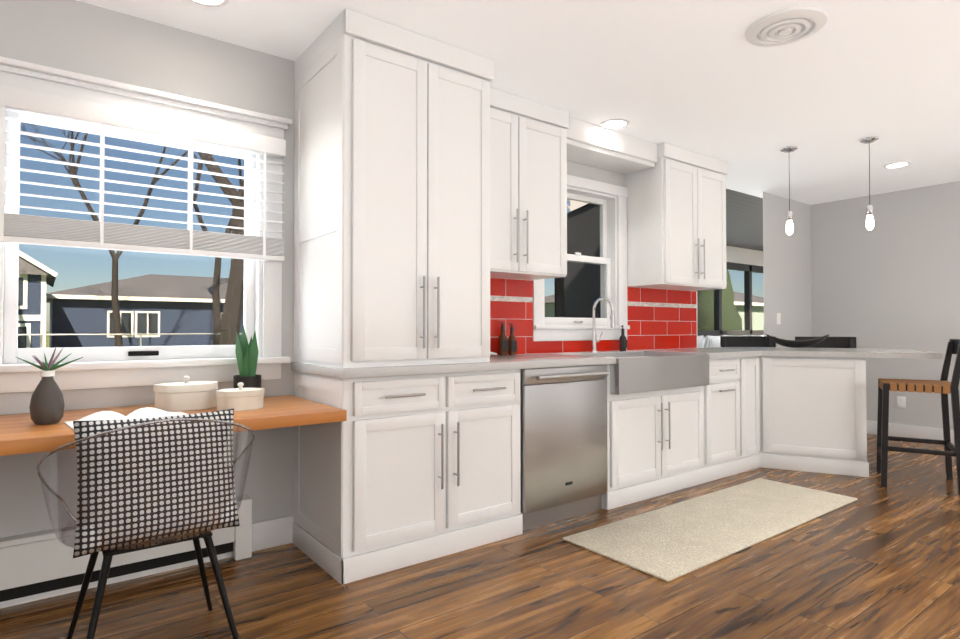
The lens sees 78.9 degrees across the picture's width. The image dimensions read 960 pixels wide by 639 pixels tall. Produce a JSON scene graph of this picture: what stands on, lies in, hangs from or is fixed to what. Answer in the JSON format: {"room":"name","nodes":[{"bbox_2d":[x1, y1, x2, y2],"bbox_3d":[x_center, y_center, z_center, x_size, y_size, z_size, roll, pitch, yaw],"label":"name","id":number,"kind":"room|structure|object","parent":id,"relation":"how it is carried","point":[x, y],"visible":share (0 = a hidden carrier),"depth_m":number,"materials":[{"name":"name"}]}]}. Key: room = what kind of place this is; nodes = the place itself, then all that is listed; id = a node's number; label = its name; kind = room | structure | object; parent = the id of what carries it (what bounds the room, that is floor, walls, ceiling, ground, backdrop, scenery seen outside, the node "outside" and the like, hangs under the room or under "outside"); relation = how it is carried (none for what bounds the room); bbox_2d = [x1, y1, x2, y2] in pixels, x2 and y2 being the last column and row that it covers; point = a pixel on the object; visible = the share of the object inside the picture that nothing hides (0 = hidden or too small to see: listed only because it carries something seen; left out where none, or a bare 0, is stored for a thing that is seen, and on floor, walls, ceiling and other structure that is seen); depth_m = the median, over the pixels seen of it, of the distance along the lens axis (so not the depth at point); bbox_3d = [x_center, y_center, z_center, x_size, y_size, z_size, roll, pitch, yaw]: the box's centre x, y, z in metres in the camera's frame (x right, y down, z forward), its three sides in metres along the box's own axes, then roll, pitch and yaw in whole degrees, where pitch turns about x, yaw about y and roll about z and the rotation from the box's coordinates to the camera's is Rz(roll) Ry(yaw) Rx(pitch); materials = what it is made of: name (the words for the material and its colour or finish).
{"room":"kitchen","nodes":[
{"label":"kitchen","id":0,"kind":"room"},
{"bbox_2d":[0,0,811,537],"bbox_3d":[-0.368,-0.091,3.489,10.250,2.440,0.150,1,-1,-37],"label":"wall","id":1,"kind":"structure","parent":0,"point":[76,36],"depth_m":2.71,"materials":[{"name":"grey paint"}]},
{"bbox_2d":[0,495,251,607],"bbox_3d":[-2.675,0.962,1.586,3.955,0.275,0.083,1,-1,-37],"label":"baseboard heater","id":2,"kind":"object","parent":1,"relation":"attached to","point":[35,566],"visible":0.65,"depth_m":2.35,"materials":[{"name":"white metal"}]},
{"bbox_2d":[0,56,291,392],"bbox_3d":[-1.497,-0.356,2.602,1.255,1.292,0.215,1,-1,-37],"label":"window","id":3,"kind":"structure","parent":1,"relation":"in","point":[262,318],"depth_m":2.56,"materials":[{"name":"white"}]},
{"bbox_2d":[0,85,285,261],"bbox_3d":[-1.436,-0.446,2.522,1.175,0.880,0.064,1,-1,-37],"label":"window blind","id":4,"kind":"object","parent":3,"relation":"attached to","point":[46,231],"visible":0.98,"depth_m":2.48,"materials":[{"name":"white plastic"}]},
{"bbox_2d":[0,395,346,455],"bbox_3d":[-2.412,0.546,1.411,4.158,0.381,0.687,1,-1,-37],"label":"desk","id":5,"kind":"object","parent":1,"relation":"attached to","point":[21,433],"visible":0.52,"depth_m":2.21,"materials":[{"name":"orange wood"}]},
{"bbox_2d":[16,345,82,424],"bbox_3d":[-1.521,0.227,2.064,0.190,0.276,0.140,1,-1,-37],"label":"vase","id":6,"kind":"object","parent":5,"relation":"on","point":[47,406],"visible":1,"depth_m":2.03,"materials":[{"name":"grey ceramic"}]},
{"bbox_2d":[64,407,188,429],"bbox_3d":[-1.226,0.349,2.078,0.380,0.032,0.300,1,-1,-43],"label":"magazine","id":7,"kind":"object","parent":5,"relation":"on","point":[146,412],"visible":0.48,"depth_m":2.08,"materials":[{"name":"white paper"}]},
{"bbox_2d":[153,376,217,410],"bbox_3d":[-1.234,0.304,2.455,0.245,0.134,0.184,1,-1,-37],"label":"box","id":8,"kind":"object","parent":5,"relation":"on","point":[187,394],"visible":1,"depth_m":2.38,"materials":[{"name":"beige ceramic"}]},
{"bbox_2d":[216,382,263,410],"bbox_3d":[-0.998,0.316,2.432,0.191,0.109,0.143,1,-1,-37],"label":"box","id":9,"kind":"object","parent":5,"relation":"on","point":[240,398],"visible":0.98,"depth_m":2.37,"materials":[{"name":"beige ceramic"}]},
{"bbox_2d":[233,325,260,387],"bbox_3d":[-1.066,0.200,2.678,0.120,0.348,0.121,1,-1,-37],"label":"snake plant","id":10,"kind":"object","parent":5,"relation":"on","point":[247,359],"visible":0.79,"depth_m":2.65,"materials":[{"name":"green plant"}]},
{"bbox_2d":[533,174,629,340],"bbox_3d":[0.707,-0.436,4.278,0.984,1.175,0.192,1,-1,-37],"label":"window","id":11,"kind":"structure","parent":1,"relation":"in","point":[611,260],"depth_m":4.44,"materials":[{"name":"white wood"}]},
{"bbox_2d":[490,277,697,354],"bbox_3d":[0.747,-0.011,4.319,2.752,0.495,0.164,1,-1,-37],"label":"backsplash","id":12,"kind":"structure","parent":1,"relation":"attached to","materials":[{"name":"red tile"}]},
{"bbox_2d":[777,313,780,323],"bbox_3d":[3.056,-0.007,5.964,0.074,0.116,0.013,1,-1,-37],"label":"switch plate","id":13,"kind":"object","parent":1,"relation":"attached to","point":[778,318],"visible":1,"depth_m":5.96,"materials":[{"name":"white plastic"}]},
{"bbox_2d":[0,434,959,638],"bbox_3d":[2.285,1.164,1.900,12.900,0.120,9.050,1,-1,-37],"label":"floor","id":14,"kind":"structure","parent":0,"point":[875,560],"depth_m":2.39,"materials":[{"name":"brown wood"}]},
{"bbox_2d":[36,408,254,638],"bbox_3d":[-1.061,0.698,1.902,0.621,0.817,0.556,1,-1,-37],"label":"chair","id":15,"kind":"object","parent":14,"relation":"on","point":[145,483],"visible":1,"depth_m":1.75,"materials":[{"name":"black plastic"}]},
{"bbox_2d":[73,408,239,557],"bbox_3d":[-0.992,0.488,1.814,0.450,0.385,0.120,1,-13,-37],"label":"cushion","id":16,"kind":"object","parent":15,"relation":"on","point":[96,530],"depth_m":1.76,"materials":[{"name":"fabric"}]},
{"bbox_2d":[291,8,868,584],"bbox_3d":[1.323,-0.083,3.924,4.809,2.437,1.187,1,-1,-37],"label":"kitchen cabinets","id":17,"kind":"object","parent":14,"relation":"on","point":[429,210],"depth_m":2.91,"materials":[{"name":"white wood"}]},
{"bbox_2d":[520,364,608,529],"bbox_3d":[0.354,0.697,3.436,0.649,0.862,0.584,1,-1,-37],"label":"dishwasher","id":18,"kind":"object","parent":17,"relation":"in","point":[564,460],"depth_m":3.22,"materials":[{"name":"silver metal"}]},
{"bbox_2d":[291,347,942,378],"bbox_3d":[1.458,0.248,3.739,4.810,0.040,1.637,1,-1,-37],"label":"countertop","id":19,"kind":"structure","parent":17,"relation":"on","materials":[{"name":"stone"}]},
{"bbox_2d":[575,352,708,394],"bbox_3d":[1.038,0.345,3.951,0.950,0.212,0.543,1,-1,-37],"label":"sink","id":20,"kind":"object","parent":17,"relation":"in","point":[631,373],"depth_m":3.72,"materials":[{"name":"silver metal"}]},
{"bbox_2d":[766,334,828,347],"bbox_3d":[2.650,0.179,4.876,0.470,0.115,0.210,0,-1,25],"label":"bowl","id":21,"kind":"object","parent":17,"relation":"on","point":[798,343],"visible":1,"depth_m":4.82,"materials":[{"name":"black"}]},
{"bbox_2d":[563,478,857,581],"bbox_3d":[1.393,1.120,3.310,1.970,0.012,0.625,1,-1,-37],"label":"rug","id":22,"kind":"object","parent":14,"relation":"on","point":[672,542],"visible":0.96,"depth_m":3.13,"materials":[{"name":"fabric"}]},
{"bbox_2d":[698,335,763,347],"bbox_3d":[3.377,0.692,7.438,3.200,0.997,0.870,1,-1,-37],"label":"sofa","id":23,"kind":"object","parent":14,"relation":"on","point":[710,341],"visible":0.02,"depth_m":6.93,"materials":[{"name":"white fabric"}]},
{"bbox_2d":[698,335,703,347],"bbox_3d":[2.419,0.436,6.802,0.500,0.520,0.130,1,13,-40],"label":"pillow","id":24,"kind":"object","parent":23,"relation":"on","point":[700,338],"depth_m":6.83,"materials":[{"name":"white fabric"}]},
{"bbox_2d":[702,335,724,347],"bbox_3d":[2.819,0.440,7.103,0.500,0.520,0.130,1,13,-43],"label":"pillow","id":25,"kind":"object","parent":23,"relation":"on","point":[710,341],"depth_m":6.93,"materials":[{"name":"white fabric"}]},
{"bbox_2d":[720,336,775,346],"bbox_3d":[2.506,0.660,5.460,0.500,1.001,0.511,0,-1,25],"label":"stool","id":26,"kind":"object","parent":14,"relation":"on","point":[746,341],"visible":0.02,"depth_m":5.68,"materials":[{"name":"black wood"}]},
{"bbox_2d":[795,337,856,347],"bbox_3d":[3.095,0.656,5.185,0.500,1.001,0.511,0,-1,25],"label":"stool","id":27,"kind":"object","parent":14,"relation":"on","point":[839,342],"visible":0.06,"depth_m":5.36,"materials":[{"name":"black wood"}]},
{"bbox_2d":[839,348,942,471],"bbox_3d":[3.184,0.626,4.290,1.382,0.778,0.450,1,-1,-37],"label":"breakfast bar","id":28,"kind":"object","parent":14,"relation":"on","point":[852,363],"depth_m":4.25,"materials":[{"name":"white wood"}]},
{"bbox_2d":[876,339,959,495],"bbox_3d":[3.074,0.639,4.058,0.511,1.001,0.500,-1,-1,31],"label":"stool","id":29,"kind":"object","parent":14,"relation":"on","point":[943,386],"visible":1,"depth_m":3.97,"materials":[{"name":"black wood"}]},
{"bbox_2d":[77,0,959,204],"bbox_3d":[1.783,-1.415,0.654,10.250,0.120,7.300,1,-1,-37],"label":"ceiling","id":30,"kind":"structure","parent":0,"point":[704,77],"depth_m":3.05,"materials":[{"name":"white paint"}]},
{"bbox_2d":[189,0,229,6],"bbox_3d":[-1.121,-1.323,2.371,0.190,0.009,0.190,1,-1,-37],"label":"recessed light","id":31,"kind":"object","parent":30,"relation":"in","point":[213,3],"visible":1,"depth_m":2.43,"materials":[{"name":"white"}]},
{"bbox_2d":[600,118,629,128],"bbox_3d":[0.898,-1.300,3.880,0.190,0.009,0.190,1,-1,-37],"label":"recessed light","id":32,"kind":"object","parent":30,"relation":"in","point":[616,123],"visible":0.98,"depth_m":3.87,"materials":[{"name":"white"}]},
{"bbox_2d":[745,7,826,46],"bbox_3d":[1.381,-1.309,2.641,0.330,0.029,0.330,1,-1,-37],"label":"ceiling vent","id":33,"kind":"object","parent":30,"relation":"in","point":[785,26],"visible":0.98,"depth_m":2.60,"materials":[{"name":"white plastic"}]},
{"bbox_2d":[780,146,797,234],"bbox_3d":[2.337,-0.966,4.408,0.120,0.659,0.120,1,-1,-37],"label":"pendant light","id":34,"kind":"object","parent":30,"relation":"hanging from","point":[789,224],"visible":0.98,"depth_m":4.39,"materials":[{"name":"white glass"}]},
{"bbox_2d":[859,136,878,229],"bbox_3d":[2.799,-0.970,4.193,0.120,0.659,0.120,1,-1,-37],"label":"pendant light","id":35,"kind":"object","parent":30,"relation":"hanging from","point":[869,219],"visible":1,"depth_m":4.18,"materials":[{"name":"white glass"}]},
{"bbox_2d":[883,161,910,167],"bbox_3d":[3.470,-1.284,4.853,0.190,0.009,0.190,1,-1,-37],"label":"recessed light","id":36,"kind":"object","parent":30,"relation":"in","point":[898,164],"visible":0.96,"depth_m":4.84,"materials":[{"name":"white"}]},
{"bbox_2d":[554,204,600,317],"bbox_3d":[1.274,0.079,5.719,0.100,2.770,1.440,1,-1,-37],"label":"wall","id":37,"kind":"structure","parent":0,"point":[579,238],"depth_m":5.95,"materials":[{"name":"grey"}]},
{"bbox_2d":[570,200,588,211],"bbox_3d":[1.379,-0.071,5.707,0.050,2.470,1.290,1,-1,-37],"label":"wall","id":38,"kind":"structure","parent":0,"point":[577,204],"depth_m":6.17,"materials":[{"name":"white paint"}]},
{"bbox_2d":[556,246,762,339],"bbox_3d":[2.754,-0.041,7.637,4.770,2.470,0.120,1,-1,-37],"label":"wall","id":39,"kind":"structure","parent":0,"point":[743,256],"depth_m":8.27,"materials":[{"name":"white paint"}]},
{"bbox_2d":[697,262,763,336],"bbox_3d":[2.919,-0.290,7.729,4.100,1.030,0.120,1,-1,-37],"label":"sunroom window","id":40,"kind":"structure","parent":39,"relation":"in","point":[747,269],"depth_m":8.32,"materials":[{"name":"grey"}]},
{"bbox_2d":[567,189,762,250],"bbox_3d":[3.079,-1.161,7.199,4.800,0.255,1.600,1,-1,-37],"label":"ceiling","id":41,"kind":"structure","parent":0,"point":[744,220],"depth_m":6.89,"materials":[{"name":"grey paint"}]},
{"bbox_2d":[811,181,959,429],"bbox_3d":[5.816,-0.088,3.672,0.150,2.440,7.000,1,-1,-37],"label":"wall","id":42,"kind":"structure","parent":0,"point":[890,279],"depth_m":5.79,"materials":[{"name":"grey paint"}]},
{"bbox_2d":[897,396,905,408],"bbox_3d":[4.145,0.814,5.743,0.009,0.116,0.074,1,-1,-37],"label":"electrical outlet plate","id":43,"kind":"object","parent":42,"relation":"attached to","point":[901,401],"visible":1,"depth_m":5.74,"materials":[{"name":"white plastic"}]},
{"bbox_2d":[867,420,954,444],"bbox_3d":[5.749,1.063,3.603,0.016,0.135,6.998,1,-1,-37],"label":"baseboard","id":44,"kind":"structure","parent":42,"relation":"attached to","point":[897,430],"depth_m":5.66,"materials":[{"name":"white wood"}]},
{"label":"outside","id":45,"kind":"structure","parent":0,"visible":0},
{"bbox_2d":[46,331,49,347],"bbox_3d":[-15.056,1.831,54.908,200.000,0.900,180.000,1,-1,-37],"label":"ground","id":46,"kind":"structure","parent":45,"point":[47,339],"depth_m":55.97,"materials":[{"name":"green plant"}]},
{"bbox_2d":[18,250,57,347],"bbox_3d":[-19.002,-0.867,21.047,5.979,5.358,7.401,1,-1,-37],"label":"house","id":47,"kind":"structure","parent":46,"relation":"on","point":[36,324],"depth_m":19.74,"materials":[{"name":"blue"}]},
{"bbox_2d":[20,122,187,346],"bbox_3d":[-12.613,-4.522,21.165,10.152,12.521,7.725,1,-1,-37],"label":"tree","id":48,"kind":"object","parent":46,"relation":"on","point":[115,302],"depth_m":19.95,"materials":[{"name":"black plant"}]},
{"bbox_2d":[18,333,241,347],"bbox_3d":[-10.059,1.038,19.867,33.860,1.150,0.060,1,-1,-37],"label":"fence","id":49,"kind":"object","parent":46,"relation":"on","point":[41,340],"depth_m":18.99,"materials":[{"name":"silver metal"}]},
{"bbox_2d":[46,274,243,347],"bbox_3d":[-15.147,-0.265,35.450,18.500,4.500,9.920,1,-1,-37],"label":"house","id":50,"kind":"structure","parent":46,"relation":"on","point":[184,295],"depth_m":28.86,"materials":[{"name":"blue"}]},
{"bbox_2d":[193,153,241,344],"bbox_3d":[-9.971,-5.437,27.922,7.453,14.474,9.997,1,-1,-37],"label":"tree","id":51,"kind":"object","parent":46,"relation":"on","point":[216,304],"depth_m":27.05,"materials":[{"name":"black plant"}]},
{"bbox_2d":[198,152,243,344],"bbox_3d":[-5.256,-5.707,14.051,10.268,14.810,9.896,1,-1,-37],"label":"tree","id":52,"kind":"object","parent":46,"relation":"on","point":[232,302],"depth_m":12.31,"materials":[{"name":"black plant"}]},
{"bbox_2d":[545,291,763,329],"bbox_3d":[11.985,-0.270,38.990,16.900,4.800,10.920,1,-1,-37],"label":"house","id":53,"kind":"structure","parent":46,"relation":"on","point":[757,317],"depth_m":36.64,"materials":[{"name":"grey"}]},
{"bbox_2d":[697,269,741,329],"bbox_3d":[4.742,-0.818,20.001,8.256,4.895,7.363,1,-1,-37],"label":"evergreen trees","id":54,"kind":"object","parent":46,"relation":"on","point":[732,316],"depth_m":20.09,"materials":[{"name":"green plant"}]}
]}

